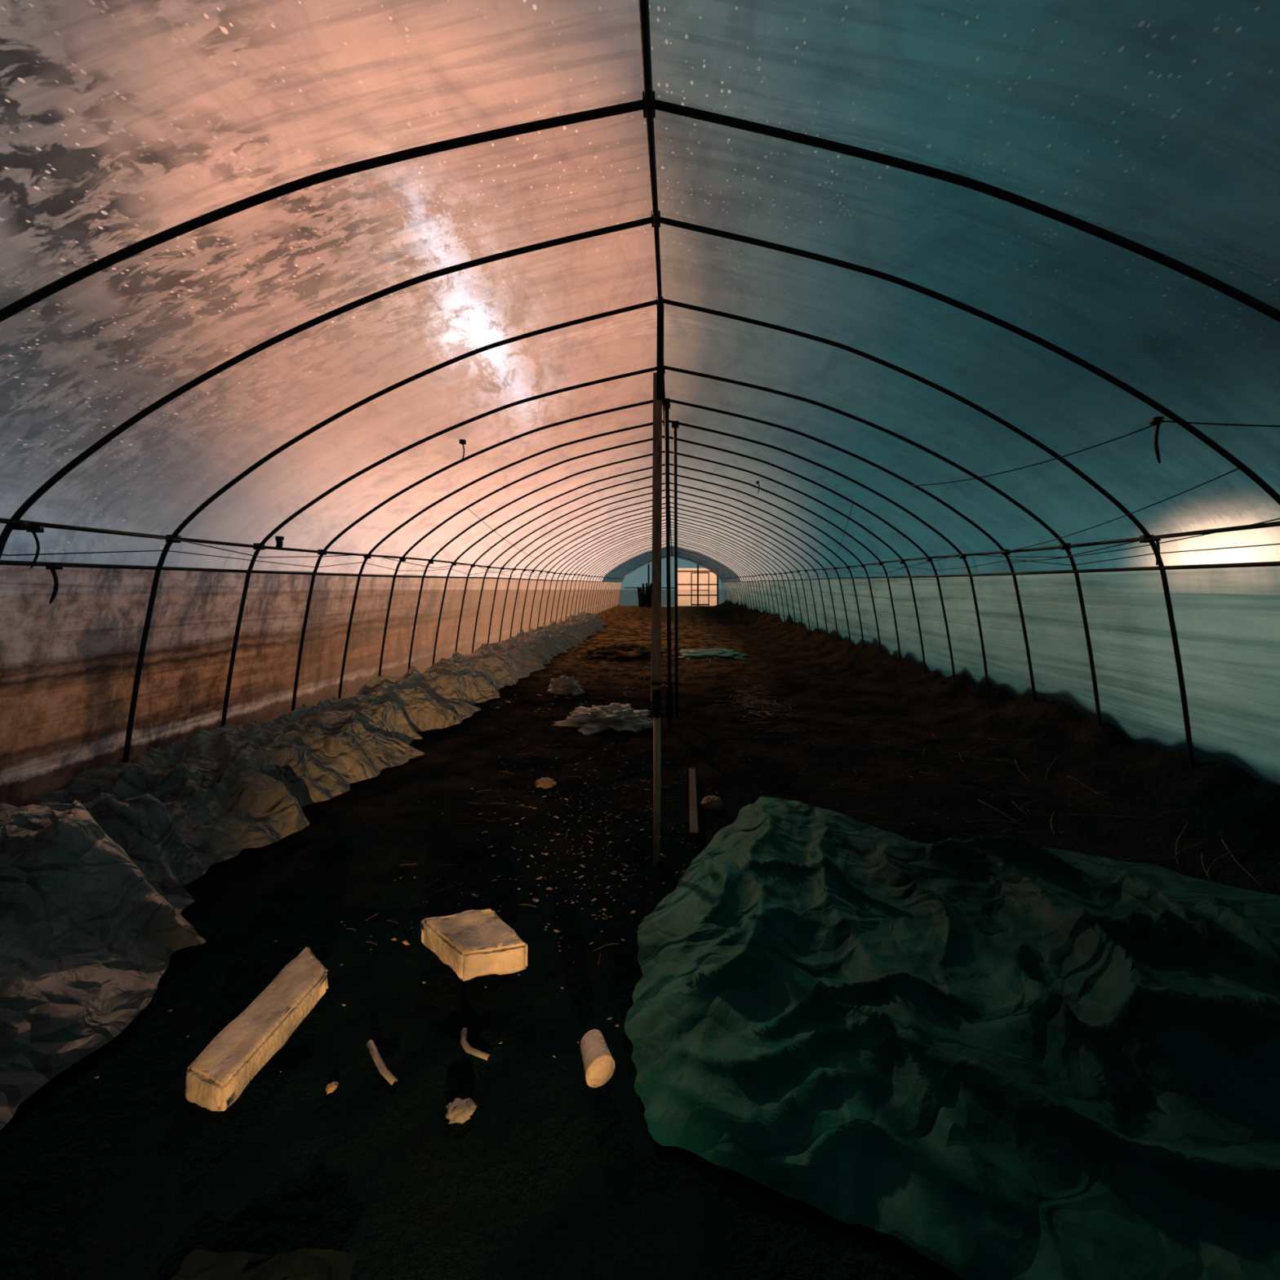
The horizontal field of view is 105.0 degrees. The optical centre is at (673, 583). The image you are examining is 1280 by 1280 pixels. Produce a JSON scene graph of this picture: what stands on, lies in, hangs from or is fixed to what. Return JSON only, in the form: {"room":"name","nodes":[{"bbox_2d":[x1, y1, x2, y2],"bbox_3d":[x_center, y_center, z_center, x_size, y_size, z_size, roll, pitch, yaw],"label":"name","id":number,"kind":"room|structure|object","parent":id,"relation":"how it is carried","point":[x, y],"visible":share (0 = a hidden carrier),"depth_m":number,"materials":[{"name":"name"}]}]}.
{"room":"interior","nodes":[
{"label":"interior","id":0,"kind":"room"},
{"bbox_2d":[0,564,622,807],"bbox_3d":[-3.239,0.670,13.500,0.235,1.560,32.800,0,0,0],"label":"wall","id":1,"kind":"structure","parent":0,"point":[68,664],"depth_m":3.26,"materials":[{"name":"plastic"}]},
{"bbox_2d":[0,0,1273,582],"bbox_3d":[-0.080,-0.918,13.500,6.090,1.641,32.800,0,0,0],"label":"ceiling","id":2,"kind":"structure","parent":0,"point":[73,166],"depth_m":1.75,"materials":[{"name":"plastic"}]},
{"bbox_2d":[0,600,1279,1279],"bbox_3d":[0.000,1.091,13.450,7.000,0.640,32.700,0,0,0],"label":"floor","id":3,"kind":"structure","parent":0,"point":[116,1175],"depth_m":1.70,"materials":[{"name":"soil"}]},
{"bbox_2d":[184,946,328,1111],"bbox_3d":[-1.210,1.309,1.478,0.162,0.102,0.465,0,0,0],"label":"block","id":4,"kind":"object","parent":3,"relation":"on","point":[220,1074],"visible":1,"depth_m":1.39,"materials":[{"name":"beige wood"}]},
{"bbox_2d":[170,1248,360,1279],"bbox_3d":[-0.811,1.363,0.925,0.361,0.018,0.150,0,0,0],"label":"plastic sheet","id":5,"kind":"object","parent":3,"relation":"on","point":[304,1264],"visible":1,"depth_m":0.98,"materials":[{"name":"black plastic"}]},
{"bbox_2d":[0,611,605,1129],"bbox_3d":[-2.353,1.067,8.841,1.734,0.553,16.317,0,0,0],"label":"plastic sheet","id":6,"kind":"object","parent":3,"relation":"on","point":[95,870],"visible":1,"depth_m":2.06,"materials":[{"name":"grey plastic"}]},
{"bbox_2d":[325,1081,338,1094],"bbox_3d":[-0.930,1.368,1.335,0.030,0.016,0.028,0,0,-28],"label":"pebble","id":7,"kind":"object","parent":3,"relation":"on","point":[331,1087],"visible":1,"depth_m":1.33,"materials":[{"name":"stone"}]},
{"bbox_2d":[366,1040,398,1084],"bbox_3d":[-0.836,1.369,1.401,0.182,0.018,0.022,0,0,39],"label":"white plastic offcut","id":8,"kind":"object","parent":3,"relation":"on","point":[384,1071],"visible":1,"depth_m":1.40,"materials":[{"name":"white plastic"}]},
{"bbox_2d":[444,1097,476,1124],"bbox_3d":[-0.553,1.367,1.275,0.077,0.025,0.054,0,0,-14],"label":"crumpled paper","id":9,"kind":"object","parent":3,"relation":"on","point":[460,1111],"visible":1,"depth_m":1.26,"materials":[{"name":"paper"}]},
{"bbox_2d":[420,908,528,981],"bbox_3d":[-0.712,1.299,1.781,0.425,0.106,0.208,0,0,36],"label":"block","id":10,"kind":"object","parent":3,"relation":"on","point":[473,943],"visible":1,"depth_m":1.73,"materials":[{"name":"beige wood"}]},
{"bbox_2d":[460,1027,490,1060],"bbox_3d":[-0.597,1.367,1.449,0.140,0.018,0.044,0,0,37],"label":"white plastic offcut","id":11,"kind":"object","parent":3,"relation":"on","point":[464,1042],"visible":1,"depth_m":1.43,"materials":[{"name":"white plastic"}]},
{"bbox_2d":[534,777,556,788],"bbox_3d":[-0.868,1.348,3.331,0.153,0.051,0.110,0,0,0],"label":"rock","id":12,"kind":"object","parent":3,"relation":"on","point":[544,783],"visible":1,"depth_m":3.30,"materials":[{"name":"stone"}]},
{"bbox_2d":[546,674,586,695],"bbox_3d":[-1.312,1.237,6.057,0.486,0.224,0.378,0,0,0],"label":"plastic","id":13,"kind":"object","parent":3,"relation":"on","point":[563,685],"visible":1,"depth_m":5.95,"materials":[{"name":"white plastic"}]},
{"bbox_2d":[94,631,1062,1078],"bbox_3d":[0.137,1.359,7.650,4.135,0.086,12.654,0,0,0],"label":"chips","id":14,"kind":"object","parent":3,"relation":"on","point":[405,942],"visible":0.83,"depth_m":2.52,"materials":[{"name":"beige wood"}]},
{"bbox_2d":[580,1029,615,1087],"bbox_3d":[-0.215,1.310,1.359,0.082,0.082,0.102,0,0,-25],"label":"log","id":15,"kind":"object","parent":3,"relation":"on","point":[598,1063],"visible":1,"depth_m":1.32,"materials":[{"name":"beige wood"}]},
{"bbox_2d":[552,702,653,735],"bbox_3d":[-0.642,1.275,4.736,1.049,0.202,0.593,0,0,0],"label":"plastic","id":16,"kind":"object","parent":3,"relation":"on","point":[617,717],"visible":0.98,"depth_m":4.63,"materials":[{"name":"white plastic"}]},
{"bbox_2d":[574,640,666,660],"bbox_3d":[-1.029,1.256,9.576,1.759,0.204,2.001,0,0,26],"label":"clod","id":17,"kind":"object","parent":3,"relation":"on","point":[623,649],"visible":0.94,"depth_m":9.20,"materials":[{"name":"brown soil"}]},
{"bbox_2d":[0,0,1279,766],"bbox_3d":[-0.081,-0.136,13.390,6.514,3.174,32.445,0,0,0],"label":"frame","id":18,"kind":"object","parent":3,"relation":"on","point":[648,104],"visible":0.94,"depth_m":2.94,"materials":[{"name":"metal"}]},
{"bbox_2d":[618,556,724,605],"bbox_3d":[-0.080,-0.117,29.900,6.520,3.134,0.001,0,0,0],"label":"film","id":19,"kind":"object","parent":18,"relation":"attached to","point":[628,597],"depth_m":29.90,"materials":[{"name":"plastic"}]},
{"bbox_2d":[637,582,651,607],"bbox_3d":[-1.613,0.684,28.563,1.023,1.474,0.788,0,0,0],"label":"bundle","id":20,"kind":"object","parent":3,"relation":"on","point":[644,597],"visible":0.77,"depth_m":28.37,"materials":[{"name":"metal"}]},
{"bbox_2d":[650,303,663,862],"bbox_3d":[-0.086,-0.141,2.679,0.063,3.047,0.545,0,0,0],"label":"post","id":21,"kind":"object","parent":3,"relation":"on","point":[658,376],"visible":1,"depth_m":2.64,"materials":[{"name":"brown wood"}]},
{"bbox_2d":[664,398,672,731],"bbox_3d":[-0.040,-0.075,4.319,0.061,2.917,0.599,0,0,1],"label":"post","id":22,"kind":"object","parent":3,"relation":"on","point":[667,401],"visible":1,"depth_m":4.30,"materials":[{"name":"black metal"}]},
{"bbox_2d":[623,564,718,604],"bbox_3d":[-0.125,-0.036,29.809,5.750,2.773,0.108,0,0,0],"label":"end frame bars","id":23,"kind":"object","parent":3,"relation":"on","point":[697,571],"visible":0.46,"depth_m":29.77,"materials":[{"name":"black metal"}]},
{"bbox_2d":[671,420,679,717],"bbox_3d":[0.020,-0.104,4.898,0.070,2.971,0.236,0,0,0],"label":"post","id":24,"kind":"object","parent":3,"relation":"on","point":[675,424],"visible":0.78,"depth_m":4.90,"materials":[{"name":"black metal"}]},
{"bbox_2d":[688,768,698,838],"bbox_3d":[0.121,1.320,3.022,0.046,0.030,0.903,0,0,2],"label":"wooden plank","id":25,"kind":"object","parent":3,"relation":"on","point":[694,832],"visible":1,"depth_m":2.89,"materials":[{"name":"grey wood"}]},
{"bbox_2d":[690,572,709,605],"bbox_3d":[1.625,0.335,29.650,1.110,2.030,0.050,0,0,0],"label":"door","id":26,"kind":"structure","parent":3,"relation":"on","point":[691,590],"depth_m":29.62,"materials":[{"name":"wood"}]},
{"bbox_2d":[700,795,724,810],"bbox_3d":[0.236,1.327,2.981,0.148,0.072,0.109,0,0,0],"label":"chunk","id":27,"kind":"object","parent":3,"relation":"on","point":[709,802],"visible":1,"depth_m":2.95,"materials":[{"name":"stone"}]},
{"bbox_2d":[678,648,749,660],"bbox_3d":[0.732,1.314,9.244,1.389,0.097,1.349,0,0,0],"label":"scrap","id":28,"kind":"object","parent":3,"relation":"on","point":[723,653],"visible":0.93,"depth_m":9.08,"materials":[{"name":"green plastic"}]},
{"bbox_2d":[346,624,1268,964],"bbox_3d":[0.331,1.273,8.835,4.340,0.227,14.473,0,0,-5],"label":"straw","id":29,"kind":"object","parent":3,"relation":"on","point":[763,702],"visible":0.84,"depth_m":5.13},
{"bbox_2d":[624,795,1279,1279],"bbox_3d":[1.186,1.239,1.730,2.602,0.247,1.995,0,0,24],"label":"tarp","id":30,"kind":"object","parent":3,"relation":"on","point":[1001,1057],"visible":1,"depth_m":1.33,"materials":[{"name":"fabric"}]},
{"bbox_2d":[722,565,1279,786],"bbox_3d":[3.079,0.670,13.500,0.235,1.560,32.800,0,0,0],"label":"wall","id":31,"kind":"structure","parent":0,"point":[1227,620],"depth_m":3.42,"materials":[{"name":"plastic"}]}
]}

